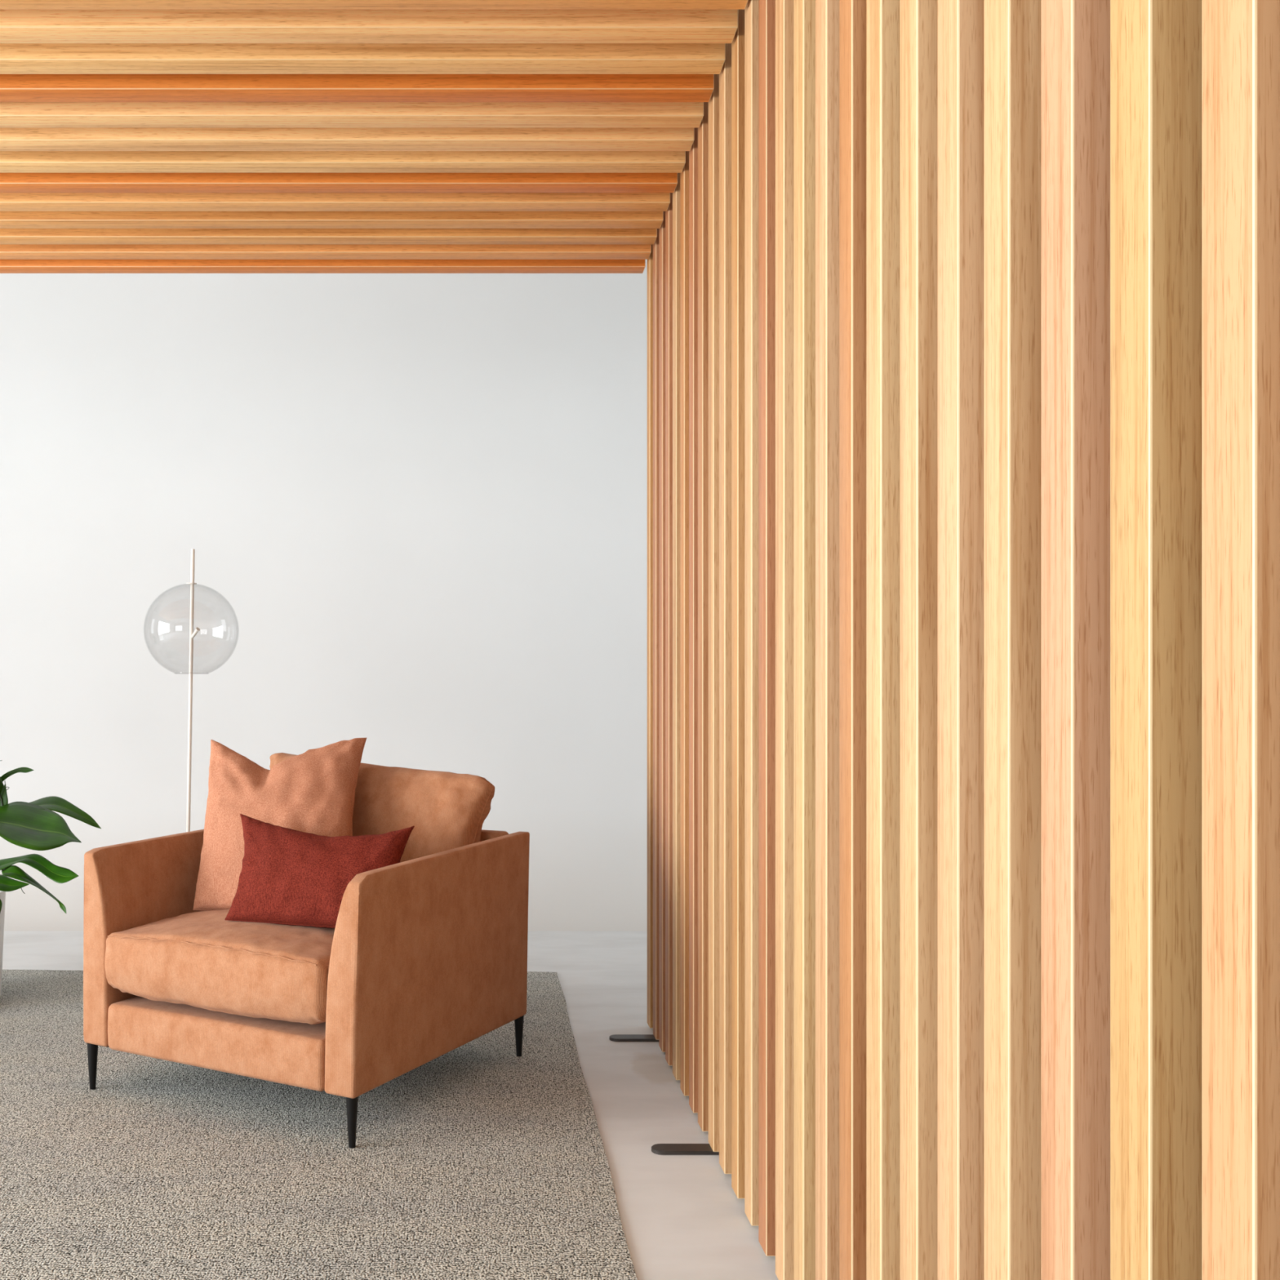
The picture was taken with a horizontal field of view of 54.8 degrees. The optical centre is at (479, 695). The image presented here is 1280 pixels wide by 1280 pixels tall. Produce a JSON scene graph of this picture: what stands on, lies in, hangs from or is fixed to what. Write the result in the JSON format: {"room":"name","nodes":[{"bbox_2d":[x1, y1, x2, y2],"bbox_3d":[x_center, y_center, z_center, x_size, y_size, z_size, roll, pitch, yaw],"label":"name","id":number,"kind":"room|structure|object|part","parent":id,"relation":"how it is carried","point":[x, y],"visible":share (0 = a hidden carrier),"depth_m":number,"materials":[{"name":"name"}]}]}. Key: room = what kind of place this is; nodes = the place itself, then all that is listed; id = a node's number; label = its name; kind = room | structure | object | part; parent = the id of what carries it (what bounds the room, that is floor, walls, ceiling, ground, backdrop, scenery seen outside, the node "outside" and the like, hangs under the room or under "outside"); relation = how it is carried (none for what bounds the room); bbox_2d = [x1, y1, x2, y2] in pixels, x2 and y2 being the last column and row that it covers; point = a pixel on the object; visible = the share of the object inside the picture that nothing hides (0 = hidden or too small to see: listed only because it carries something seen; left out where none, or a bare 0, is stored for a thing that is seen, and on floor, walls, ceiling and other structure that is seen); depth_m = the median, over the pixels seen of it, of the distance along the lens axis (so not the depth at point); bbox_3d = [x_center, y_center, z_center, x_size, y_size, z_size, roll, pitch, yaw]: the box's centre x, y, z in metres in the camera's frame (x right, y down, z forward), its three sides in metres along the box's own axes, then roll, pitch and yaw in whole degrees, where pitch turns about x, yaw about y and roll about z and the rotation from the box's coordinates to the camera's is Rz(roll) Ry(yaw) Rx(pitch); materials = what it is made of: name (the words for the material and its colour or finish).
{"room":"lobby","nodes":[
{"label":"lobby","id":0,"kind":"room"},
{"bbox_2d":[0,259,647,931],"bbox_3d":[-1.700,-0.990,6.325,10.600,4.380,1.050,0,0,0],"label":"wall","id":1,"kind":"structure","parent":0,"point":[417,503],"depth_m":6.75,"materials":[{"name":"paint"}]},
{"bbox_2d":[2,931,778,1279],"bbox_3d":[-1.700,1.160,-0.100,10.600,0.080,11.800,0,0,0],"label":"floor","id":2,"kind":"structure","parent":0,"point":[682,1217],"depth_m":3.28,"materials":[{"name":"paint"}]},
{"bbox_2d":[0,969,637,1279],"bbox_3d":[-1.579,1.117,3.244,3.786,0.006,3.464,0,0,0],"label":"rug","id":3,"kind":"object","parent":2,"relation":"on","point":[481,1160],"visible":0.66,"depth_m":2.89,"materials":[{"name":"carpet"}]},
{"bbox_2d":[0,760,101,996],"bbox_3d":[-1.925,0.521,4.370,1.139,1.185,0.637,0,0,0],"label":"potted plant","id":4,"kind":"object","parent":3,"relation":"on","point":[33,825],"visible":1,"depth_m":4.27,"materials":[{"name":"green plant"}]},
{"bbox_3d":[-1.810,0.630,4.368,0.209,0.597,0.014,0,0,0],"label":"stem","id":5,"kind":"part","parent":4,"relation":"part of","materials":[{"name":"green plant"}]},
{"bbox_3d":[-1.972,0.913,4.424,0.470,0.400,0.470,0,0,0],"label":"pot","id":6,"kind":"part","parent":4,"relation":"part of","materials":[{"name":"white ceramic"}]},
{"bbox_2d":[143,549,239,831],"bbox_3d":[-1.085,0.281,4.592,0.349,1.665,0.349,0,0,0],"label":"floor lamp","id":7,"kind":"object","parent":3,"relation":"on","point":[192,634],"visible":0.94,"depth_m":4.59,"materials":[{"name":"clear glass"}]},
{"bbox_3d":[-1.085,-0.252,4.592,0.349,0.337,0.349,0,0,0],"label":"glass globe","id":8,"kind":"part","parent":7,"relation":"part of"},
{"bbox_2d":[83,752,529,1148],"bbox_3d":[-0.494,0.652,3.600,0.961,0.922,0.946,0,0,30],"label":"armchair","id":9,"kind":"object","parent":3,"relation":"on","point":[424,957],"visible":0.77,"depth_m":3.30,"materials":[{"name":"orange fabric"}]},
{"bbox_3d":[-1.097,1.048,3.455,0.031,0.130,0.031,0,0,30],"label":"leg","id":10,"kind":"part","parent":9,"relation":"part of","materials":[{"name":"black metal"}]},
{"bbox_3d":[-0.859,0.699,3.825,0.104,0.568,0.919,0,0,30],"label":"arm","id":11,"kind":"part","parent":9,"relation":"part of"},
{"bbox_3d":[-0.512,0.922,3.569,0.751,0.134,0.828,0,0,30],"label":"rail","id":12,"kind":"part","parent":9,"relation":"part of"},
{"bbox_2d":[104,909,334,1024],"bbox_3d":[-0.525,0.727,3.547,0.763,0.240,0.824,0,0,30],"label":"seat cushion","id":13,"kind":"object","parent":9,"relation":"on","point":[196,966],"depth_m":3.22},
{"bbox_2d":[192,737,366,911],"bbox_3d":[-0.588,0.388,3.635,0.520,0.512,0.424,0,0,0],"label":"throw pillow","id":14,"kind":"object","parent":9,"relation":"on","point":[313,791],"visible":0.66,"depth_m":3.63,"materials":[{"name":"orange fabric"}]},
{"bbox_2d":[224,813,414,928],"bbox_3d":[-0.452,0.483,3.337,0.539,0.289,0.207,0,0,16],"label":"lumbar pillow","id":15,"kind":"object","parent":9,"relation":"on","point":[287,876],"visible":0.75,"depth_m":3.30,"materials":[{"name":"fabric"}]},
{"bbox_3d":[-0.315,1.048,3.007,0.031,0.130,0.031,0,0,30],"label":"leg","id":16,"kind":"part","parent":9,"relation":"part of","materials":[{"name":"black metal"}]},
{"bbox_2d":[269,752,494,862],"bbox_3d":[-0.363,0.432,3.882,0.851,0.482,0.297,0,0,30],"label":"cushion","id":17,"kind":"object","parent":9,"relation":"on","point":[446,811],"depth_m":3.72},
{"bbox_3d":[-0.116,0.705,3.399,0.104,0.568,0.919,0,0,30],"label":"arm","id":18,"kind":"part","parent":9,"relation":"part of"},
{"bbox_3d":[-0.285,0.701,3.966,0.824,0.557,0.095,0,0,30],"label":"backrest","id":19,"kind":"part","parent":9,"relation":"part of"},
{"bbox_3d":[0.122,1.048,3.769,0.031,0.130,0.031,0,0,30],"label":"leg","id":20,"kind":"part","parent":9,"relation":"part of","materials":[{"name":"black metal"}]},
{"bbox_2d":[608,0,1279,1279],"bbox_3d":[0.617,-0.216,2.239,0.390,2.671,3.796,0,0,0],"label":"slatted screen","id":21,"kind":"object","parent":2,"relation":"on","point":[963,316],"visible":0.91,"depth_m":1.45,"materials":[{"name":"wood"}]},
{"bbox_3d":[0.617,1.115,3.971,0.390,0.009,0.054,0,0,0],"label":"foot plate","id":22,"kind":"part","parent":21,"relation":"part of","materials":[{"name":"metal"}]},
{"bbox_3d":[0.617,1.115,2.998,0.390,0.009,0.054,0,0,0],"label":"foot plate","id":23,"kind":"part","parent":21,"relation":"part of","materials":[{"name":"metal"}]},
{"bbox_3d":[-1.700,-3.230,0.375,10.800,0.100,12.950,0,0,0],"label":"ceiling","id":24,"kind":"structure","parent":0,"visible":0},
{"bbox_2d":[0,0,748,273],"bbox_3d":[-1.623,-2.317,2.997,4.370,1.726,2.403,0,0,0],"label":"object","id":25,"kind":"structure","parent":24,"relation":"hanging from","point":[137,136],"depth_m":3.19,"materials":[{"name":"wood"}]}
]}

